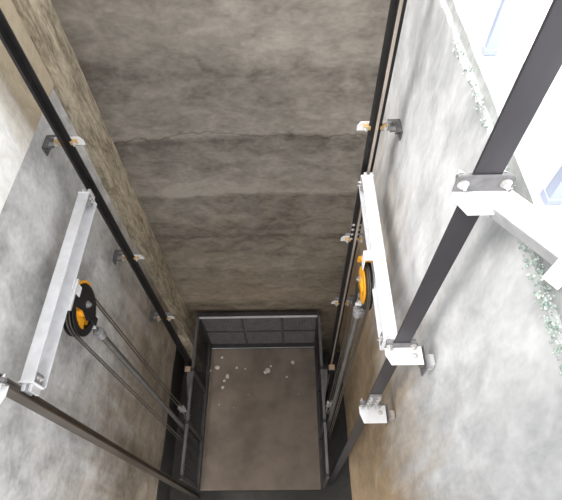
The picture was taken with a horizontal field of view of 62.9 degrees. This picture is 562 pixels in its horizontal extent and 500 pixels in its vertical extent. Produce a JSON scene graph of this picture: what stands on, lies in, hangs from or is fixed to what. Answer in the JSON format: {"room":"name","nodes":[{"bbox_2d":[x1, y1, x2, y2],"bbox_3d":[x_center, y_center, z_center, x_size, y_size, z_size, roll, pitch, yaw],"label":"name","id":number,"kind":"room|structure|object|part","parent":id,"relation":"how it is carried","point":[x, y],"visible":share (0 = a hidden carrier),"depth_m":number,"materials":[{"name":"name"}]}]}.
{"room":"elevator shaft","nodes":[
{"label":"elevator shaft","id":0,"kind":"room"},
{"bbox_2d":[0,89,177,499],"bbox_3d":[-1.648,0.553,3.065,0.211,6.540,3.570,-1,57,1],"label":"wall","id":1,"kind":"structure","parent":0,"point":[41,459],"depth_m":3.38,"materials":[{"name":"grey concrete"}]},
{"bbox_2d":[0,374,8,403],"bbox_3d":[-1.451,0.707,2.256,0.224,0.140,0.170,-1,57,1],"label":"bracket","id":2,"kind":"object","parent":1,"relation":"attached to","point":[4,386],"visible":1,"depth_m":2.24,"materials":[{"name":"grey metal"}]},
{"bbox_3d":[-1.431,0.719,2.233,0.180,0.006,0.125,-1,57,1],"label":"level leg","id":3,"kind":"part","parent":2,"relation":"part of","materials":[{"name":"metal"}]},
{"bbox_2d":[0,0,54,212],"bbox_3d":[-1.598,-0.047,1.857,0.083,0.970,3.240,-1,57,1],"label":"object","id":4,"kind":"structure","parent":1,"relation":"attached to","point":[20,114],"depth_m":2.69,"materials":[{"name":"concrete"}]},
{"bbox_2d":[42,135,85,155],"bbox_3d":[-1.428,-0.709,3.038,0.292,0.155,0.155,-1,57,1],"label":"bracket","id":5,"kind":"object","parent":1,"relation":"attached to","point":[51,141],"visible":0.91,"depth_m":3.02,"materials":[{"name":"metal"}]},
{"bbox_3d":[-1.423,-0.720,3.039,0.218,0.006,0.085,-1,57,1],"label":"level leg","id":6,"kind":"part","parent":5,"relation":"part of","materials":[{"name":"metal"}]},
{"bbox_3d":[-1.380,-0.709,2.985,0.194,0.070,0.005,-1,57,1],"label":"upright leg","id":7,"kind":"part","parent":5,"relation":"part of","materials":[{"name":"metal"}]},
{"bbox_2d":[11,0,206,370],"bbox_3d":[-1.518,-0.303,4.741,0.153,8.400,0.367,-1,57,1],"label":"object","id":8,"kind":"structure","parent":1,"relation":"attached to","point":[39,18],"depth_m":3.74,"materials":[{"name":"concrete"}]},
{"bbox_2d":[112,250,143,264],"bbox_3d":[-1.392,0.062,4.206,0.292,0.155,0.155,-1,57,1],"label":"bracket","id":9,"kind":"object","parent":1,"relation":"attached to","point":[118,254],"visible":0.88,"depth_m":4.20,"materials":[{"name":"metal"}]},
{"bbox_3d":[-1.387,0.051,4.207,0.218,0.006,0.085,-1,57,1],"label":"level leg","id":10,"kind":"part","parent":9,"relation":"part of","materials":[{"name":"metal"}]},
{"bbox_3d":[-1.344,0.062,4.153,0.194,0.070,0.005,-1,57,1],"label":"upright leg","id":11,"kind":"part","parent":9,"relation":"part of","materials":[{"name":"metal"}]},
{"bbox_2d":[150,311,174,322],"bbox_3d":[-1.360,0.767,5.274,0.292,0.155,0.155,-1,57,1],"label":"bracket","id":12,"kind":"object","parent":1,"relation":"attached to","point":[154,315],"visible":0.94,"depth_m":5.27,"materials":[{"name":"metal"}]},
{"bbox_3d":[-1.355,0.756,5.275,0.218,0.006,0.085,-1,57,1],"label":"level leg","id":13,"kind":"part","parent":12,"relation":"part of","materials":[{"name":"metal"}]},
{"bbox_2d":[156,346,184,499],"bbox_3d":[-1.822,2.788,6.629,0.150,1.860,3.770,-1,57,1],"label":"wall","id":14,"kind":"structure","parent":0,"point":[163,490],"depth_m":7.29,"materials":[{"name":"concrete"}]},
{"bbox_2d":[50,0,389,353],"bbox_3d":[-0.362,-0.525,4.853,3.155,8.400,0.212,-1,57,1],"label":"wall","id":15,"kind":"structure","parent":0,"point":[232,124],"depth_m":3.88,"materials":[{"name":"grey concrete"}]},
{"bbox_2d":[169,352,351,499],"bbox_3d":[-0.269,3.397,7.384,3.205,0.150,3.970,-1,57,1],"label":"floor","id":16,"kind":"structure","parent":0,"point":[340,489],"depth_m":7.27,"materials":[{"name":"concrete"}]},
{"bbox_2d":[0,373,200,498],"bbox_3d":[-1.383,1.482,3.559,0.092,8.400,0.062,-1,57,1],"label":"rail","id":17,"kind":"object","parent":16,"relation":"on","point":[34,403],"visible":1,"depth_m":3.20,"materials":[{"name":"brown metal"}]},
{"bbox_2d":[18,189,96,395],"bbox_3d":[-1.373,0.189,2.911,0.102,0.133,1.435,-1,57,1],"label":"cross beam","id":18,"kind":"structure","parent":17,"relation":"attached to","point":[34,379],"depth_m":2.83,"materials":[{"name":"metal"}]},
{"bbox_3d":[-1.379,0.750,2.541,0.083,0.133,0.008,-1,57,1],"label":"plate","id":19,"kind":"part","parent":18,"relation":"part of","materials":[{"name":"metal"}]},
{"bbox_3d":[-1.355,0.716,2.547,0.034,0.081,0.055,-1,57,1],"label":"shoe seat","id":20,"kind":"part","parent":18,"relation":"part of","materials":[{"name":"metal"}]},
{"bbox_2d":[63,279,95,336],"bbox_3d":[-1.355,0.378,3.077,0.113,0.422,0.377,-1,57,1],"label":"pulley","id":21,"kind":"object","parent":18,"relation":"attached to","point":[83,296],"visible":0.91,"depth_m":3.05,"materials":[{"name":"metal"}]},
{"bbox_3d":[-1.366,0.285,2.934,0.100,0.016,0.220,-1,57,1],"label":"mounting plate","id":22,"kind":"part","parent":21,"relation":"part of","materials":[{"name":"metal"}]},
{"bbox_3d":[-1.323,0.248,2.978,0.006,0.115,0.070,-1,57,1],"label":"hanger plate","id":23,"kind":"part","parent":21,"relation":"part of","materials":[{"name":"metal"}]},
{"bbox_3d":[-1.326,0.352,3.122,0.006,0.329,0.235,-1,57,1],"label":"cheek plate","id":24,"kind":"part","parent":21,"relation":"part of","materials":[{"name":"black metal"}]},
{"bbox_2d":[65,303,196,456],"bbox_3d":[-1.316,1.733,5.123,0.025,5.190,0.365,-1,57,1],"label":"rope","id":25,"kind":"object","parent":21,"relation":"hanging from","point":[97,305],"visible":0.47,"depth_m":3.96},
{"bbox_2d":[68,284,197,454],"bbox_3d":[-1.282,1.733,5.122,0.025,5.190,0.365,-1,57,1],"label":"rope","id":26,"kind":"object","parent":21,"relation":"hanging from","point":[100,305],"visible":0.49,"depth_m":3.88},
{"bbox_3d":[-1.361,-0.352,3.252,0.034,0.081,0.055,-1,57,1],"label":"shoe seat","id":27,"kind":"part","parent":18,"relation":"part of","materials":[{"name":"metal"}]},
{"bbox_2d":[0,8,203,391],"bbox_3d":[-1.352,0.248,4.372,0.080,8.400,0.062,-1,57,1],"label":"rail","id":28,"kind":"object","parent":16,"relation":"on","point":[8,38],"visible":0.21,"depth_m":3.04,"materials":[{"name":"metal"}]},
{"bbox_2d":[179,311,334,491],"bbox_3d":[-0.278,2.197,6.707,2.079,1.302,2.227,-1,57,1],"label":"platform","id":29,"kind":"object","parent":28,"relation":"attached to","point":[263,427],"visible":1,"depth_m":7.02,"materials":[{"name":"metal"}]},
{"bbox_2d":[178,405,186,415],"bbox_3d":[-1.275,2.132,6.044,0.088,0.471,0.060,-1,57,1],"label":"socket","id":30,"kind":"object","parent":29,"relation":"attached to","point":[180,408],"visible":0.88,"depth_m":5.92,"materials":[{"name":"metal"}]},
{"bbox_3d":[-1.202,3.087,6.080,0.040,1.188,0.044,-1,57,1],"label":"post","id":31,"kind":"part","parent":29,"relation":"part of","materials":[{"name":"metal"}]},
{"bbox_3d":[-1.221,1.902,6.195,0.036,0.050,2.165,-1,57,1],"label":"rail","id":32,"kind":"part","parent":29,"relation":"part of","materials":[{"name":"metal"}]},
{"bbox_3d":[-1.205,2.553,6.433,0.040,1.188,0.044,-1,57,1],"label":"post","id":33,"kind":"part","parent":29,"relation":"part of","materials":[{"name":"metal"}]},
{"bbox_3d":[-1.215,2.184,6.650,0.004,1.020,2.135,-1,57,1],"label":"panel","id":34,"kind":"part","parent":29,"relation":"part of","materials":[{"name":"metal"}]},
{"bbox_3d":[-1.208,1.969,6.818,0.040,1.188,0.044,-1,57,1],"label":"post","id":35,"kind":"part","parent":29,"relation":"part of","materials":[{"name":"metal"}]},
{"bbox_3d":[-1.212,1.284,7.270,0.040,1.188,0.044,-1,57,1],"label":"post","id":36,"kind":"part","parent":29,"relation":"part of","materials":[{"name":"metal"}]},
{"bbox_3d":[-1.186,2.502,7.104,0.050,0.110,2.165,-1,57,1],"label":"kick plate","id":37,"kind":"part","parent":29,"relation":"part of","materials":[{"name":"metal"}]},
{"bbox_3d":[-0.574,1.291,7.280,0.036,1.120,0.033,-1,57,1],"label":"post","id":38,"kind":"part","parent":29,"relation":"part of","materials":[{"name":"metal"}]},
{"bbox_3d":[-0.335,0.959,6.791,1.740,0.050,0.067,-1,57,1],"label":"rail","id":39,"kind":"part","parent":29,"relation":"part of","materials":[{"name":"metal"}]},
{"bbox_3d":[-0.321,1.274,7.253,1.722,1.070,0.004,-1,57,1],"label":"panel","id":40,"kind":"part","parent":29,"relation":"part of","materials":[{"name":"metal"}]},
{"bbox_3d":[-0.300,2.535,7.125,1.780,0.006,2.125,-1,57,1],"label":"deck plate","id":41,"kind":"part","parent":29,"relation":"part of","materials":[{"name":"metal"}]},
{"bbox_3d":[-0.320,1.284,7.277,1.740,0.020,0.030,-1,57,1],"label":"rail","id":42,"kind":"part","parent":29,"relation":"part of","materials":[{"name":"metal"}]},
{"bbox_3d":[-0.299,2.530,7.200,1.820,0.114,2.215,-1,57,1],"label":"frame","id":43,"kind":"part","parent":29,"relation":"part of","materials":[{"name":"metal"}]},
{"bbox_3d":[-0.306,1.608,7.704,1.720,0.050,0.080,-1,57,1],"label":"kick plate","id":44,"kind":"part","parent":29,"relation":"part of","materials":[{"name":"metal"}]},
{"bbox_3d":[0.026,1.280,7.269,0.036,1.120,0.033,-1,57,1],"label":"post","id":45,"kind":"part","parent":29,"relation":"part of","materials":[{"name":"metal"}]},
{"bbox_3d":[0.571,1.252,7.237,0.040,1.188,0.044,-1,57,1],"label":"post","id":46,"kind":"part","parent":29,"relation":"part of","materials":[{"name":"metal"}]},
{"bbox_3d":[0.583,2.470,7.072,0.050,0.110,2.165,-1,57,1],"label":"kick plate","id":47,"kind":"part","parent":29,"relation":"part of","materials":[{"name":"metal"}]},
{"bbox_3d":[0.575,1.937,6.785,0.040,1.188,0.044,-1,57,1],"label":"post","id":48,"kind":"part","parent":29,"relation":"part of","materials":[{"name":"metal"}]},
{"bbox_3d":[0.584,2.152,6.617,0.004,1.020,2.135,-1,57,1],"label":"panel","id":49,"kind":"part","parent":29,"relation":"part of","materials":[{"name":"metal"}]},
{"bbox_3d":[0.579,2.521,6.399,0.040,1.188,0.044,-1,57,1],"label":"post","id":50,"kind":"part","parent":29,"relation":"part of","materials":[{"name":"metal"}]},
{"bbox_3d":[0.562,1.870,6.162,0.036,0.050,2.165,-1,57,1],"label":"rail","id":51,"kind":"part","parent":29,"relation":"part of","materials":[{"name":"metal"}]},
{"bbox_3d":[0.582,3.055,6.047,0.040,1.188,0.044,-1,57,1],"label":"post","id":52,"kind":"part","parent":29,"relation":"part of","materials":[{"name":"metal"}]},
{"bbox_2d":[326,400,332,411],"bbox_3d":[0.629,2.065,6.031,0.088,0.471,0.060,-1,57,1],"label":"socket","id":53,"kind":"object","parent":29,"relation":"attached to","point":[328,404],"visible":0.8,"depth_m":5.89,"materials":[{"name":"metal"}]},
{"bbox_2d":[85,307,197,445],"bbox_3d":[-1.294,1.837,5.266,0.100,5.154,0.090,-1,57,1],"label":"hydraulic cylinder","id":54,"kind":"object","parent":16,"relation":"on","point":[99,332],"visible":0.83,"depth_m":3.90,"materials":[{"name":"grey paint"}]},
{"bbox_2d":[326,282,363,435],"bbox_3d":[0.607,1.704,5.182,0.100,5.344,0.090,-1,57,1],"label":"hydraulic cylinder","id":55,"kind":"object","parent":16,"relation":"on","point":[358,311],"visible":0.83,"depth_m":3.78,"materials":[{"name":"grey paint"}]},
{"bbox_2d":[325,0,406,397],"bbox_3d":[0.636,0.197,4.346,0.082,8.400,0.100,-1,57,1],"label":"rail","id":56,"kind":"object","parent":16,"relation":"on","point":[397,8],"visible":0.98,"depth_m":2.88,"materials":[{"name":"metal"}]},
{"bbox_2d":[357,172,396,349],"bbox_3d":[0.583,0.025,2.851,0.105,0.133,1.285,-1,57,1],"label":"cross beam","id":57,"kind":"structure","parent":56,"relation":"attached to","point":[382,297],"depth_m":2.76,"materials":[{"name":"metal"}]},
{"bbox_2d":[356,250,377,309],"bbox_3d":[0.538,0.189,2.906,0.099,0.409,0.347,-1,57,1],"label":"pulley","id":58,"kind":"object","parent":57,"relation":"attached to","point":[369,256],"visible":0.9,"depth_m":2.83,"materials":[{"name":"metal"}]},
{"bbox_2d":[327,262,368,440],"bbox_3d":[0.593,1.605,5.045,0.019,5.365,0.335,-1,57,1],"label":"rope","id":59,"kind":"object","parent":58,"relation":"hanging from","point":[365,262],"visible":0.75,"depth_m":3.66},
{"bbox_2d":[327,262,370,444],"bbox_3d":[0.613,1.605,5.044,0.019,5.365,0.335,-1,57,1],"label":"rope","id":60,"kind":"object","parent":58,"relation":"hanging from","point":[366,262],"visible":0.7,"depth_m":3.66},
{"bbox_3d":[0.506,0.069,2.822,0.006,0.100,0.070,-1,57,1],"label":"hanger plate","id":61,"kind":"part","parent":58,"relation":"part of","materials":[{"name":"metal"}]},
{"bbox_3d":[0.542,0.033,2.768,0.081,0.007,0.070,-1,57,1],"label":"mounting plate","id":62,"kind":"part","parent":58,"relation":"part of","materials":[{"name":"metal"}]},
{"bbox_3d":[0.560,0.221,2.935,0.006,0.320,0.320,-1,57,1],"label":"cheek plate","id":63,"kind":"part","parent":58,"relation":"part of","materials":[{"name":"metal"}]},
{"bbox_3d":[0.596,0.523,2.522,0.086,0.133,0.008,-1,57,1],"label":"plate","id":64,"kind":"part","parent":57,"relation":"part of","materials":[{"name":"metal"}]},
{"bbox_2d":[327,0,561,484],"bbox_3d":[0.643,1.340,3.591,0.164,8.400,0.150,-1,57,1],"label":"rail","id":65,"kind":"object","parent":16,"relation":"on","point":[543,61],"depth_m":1.28,"materials":[{"name":"grey metal"}]},
{"bbox_3d":[0.573,-0.135,1.300,0.158,0.006,0.088,-1,57,1],"label":"level leg","id":66,"kind":"part","parent":65,"relation":"part of","materials":[{"name":"metal"}]},
{"bbox_3d":[0.573,-0.172,1.285,0.164,0.072,0.133,-1,57,1],"label":"rail bracket","id":67,"kind":"part","parent":65,"relation":"part of","materials":[{"name":"white metal"}]},
{"bbox_3d":[0.573,-0.189,1.292,0.164,0.066,0.005,-1,57,1],"label":"upright leg","id":68,"kind":"part","parent":65,"relation":"part of","materials":[{"name":"grey metal"}]},
{"bbox_2d":[489,190,561,289],"bbox_3d":[0.700,-0.035,1.262,0.097,0.125,0.266,-33,62,-18],"label":"bracket arm","id":69,"kind":"object","parent":65,"relation":"attached to","point":[518,216],"visible":1,"depth_m":1.24,"materials":[{"name":"metal"}]},
{"bbox_3d":[0.685,-0.075,1.242,0.092,0.005,0.215,-33,62,-18],"label":"level leg","id":70,"kind":"part","parent":69,"relation":"part of","materials":[{"name":"metal"}]},
{"bbox_2d":[339,0,561,499],"bbox_3d":[0.933,1.093,3.904,0.229,5.435,3.570,-1,57,1],"label":"wall","id":71,"kind":"structure","parent":0,"point":[485,423],"depth_m":2.15,"materials":[{"name":"grey concrete"}]},
{"bbox_2d":[331,295,353,306],"bbox_3d":[0.689,0.559,4.977,0.292,0.155,0.155,-1,57,1],"label":"bracket","id":72,"kind":"object","parent":71,"relation":"attached to","point":[349,300],"visible":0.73,"depth_m":4.96,"materials":[{"name":"metal"}]},
{"bbox_3d":[0.684,0.548,4.979,0.218,0.006,0.085,-1,57,1],"label":"level leg","id":73,"kind":"part","parent":72,"relation":"part of","materials":[{"name":"metal"}]},
{"bbox_2d":[340,231,365,242],"bbox_3d":[0.658,-0.102,3.976,0.292,0.155,0.155,-1,57,1],"label":"bracket","id":74,"kind":"object","parent":71,"relation":"attached to","point":[346,237],"visible":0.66,"depth_m":3.92,"materials":[{"name":"metal"}]},
{"bbox_3d":[0.608,-0.100,3.925,0.194,0.070,0.005,-1,57,1],"label":"upright leg","id":75,"kind":"part","parent":74,"relation":"part of","materials":[{"name":"metal"}]},
{"bbox_3d":[0.653,-0.113,3.978,0.218,0.006,0.085,-1,57,1],"label":"level leg","id":76,"kind":"part","parent":74,"relation":"part of","materials":[{"name":"metal"}]},
{"bbox_2d":[359,398,395,425],"bbox_3d":[0.682,1.157,3.269,0.261,0.195,0.165,-1,57,1],"label":"bracket","id":77,"kind":"object","parent":71,"relation":"attached to","point":[381,414],"visible":0.8,"depth_m":3.23,"materials":[{"name":"grey metal"}]},
{"bbox_3d":[0.645,1.155,3.225,0.185,0.006,0.120,-1,57,1],"label":"level leg","id":78,"kind":"part","parent":77,"relation":"part of","materials":[{"name":"metal"}]},
{"bbox_2d":[357,119,402,140],"bbox_3d":[0.627,-0.785,2.941,0.292,0.155,0.155,-1,57,1],"label":"bracket","id":79,"kind":"object","parent":71,"relation":"attached to","point":[391,125],"visible":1,"depth_m":2.92,"materials":[{"name":"metal"}]},
{"bbox_3d":[0.577,-0.783,2.890,0.194,0.070,0.005,-1,57,1],"label":"upright leg","id":80,"kind":"part","parent":79,"relation":"part of","materials":[{"name":"metal"}]},
{"bbox_3d":[0.622,-0.795,2.943,0.218,0.006,0.085,-1,57,1],"label":"level leg","id":81,"kind":"part","parent":79,"relation":"part of","materials":[{"name":"metal"}]},
{"bbox_2d":[384,336,435,376],"bbox_3d":[0.654,0.539,2.342,0.261,0.195,0.155,-1,57,1],"label":"bracket","id":82,"kind":"object","parent":71,"relation":"attached to","point":[410,353],"visible":0.88,"depth_m":2.30,"materials":[{"name":"grey metal"}]},
{"bbox_3d":[0.604,0.477,2.301,0.164,0.055,0.005,-1,57,1],"label":"upright leg","id":83,"kind":"part","parent":82,"relation":"part of","materials":[{"name":"grey metal"}]},
{"bbox_3d":[0.617,0.530,2.301,0.185,0.006,0.095,-1,57,1],"label":"level leg","id":84,"kind":"part","parent":82,"relation":"part of","materials":[{"name":"metal"}]},
{"bbox_2d":[446,0,561,322],"bbox_3d":[0.871,-0.466,1.725,0.184,0.167,3.770,-1,57,1],"label":"trim","id":85,"kind":"structure","parent":71,"relation":"attached to","point":[537,158],"depth_m":1.69,"materials":[{"name":"white paint"}]},
{"bbox_2d":[452,34,561,375],"bbox_3d":[0.763,0.105,1.351,0.037,0.134,2.403,-1,57,1],"label":"glass","id":86,"kind":"object","parent":71,"relation":"on","point":[548,320],"visible":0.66,"depth_m":1.34,"materials":[{"name":"clear glass"}]},
{"bbox_2d":[481,0,561,204],"bbox_3d":[0.819,-0.906,0.876,0.062,1.745,3.570,-1,57,1],"label":"window","id":87,"kind":"structure","parent":71,"relation":"in","point":[552,194],"depth_m":1.69,"materials":[{"name":"glass"}]},
{"label":"outside","id":88,"kind":"structure","parent":0,"visible":0},
{"bbox_2d":[494,0,561,139],"bbox_3d":[3.502,-0.392,2.160,5.067,0.152,9.000,-1,57,1],"label":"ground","id":89,"kind":"structure","parent":88,"point":[526,18],"depth_m":2.73,"materials":[{"name":"white"}]}
]}

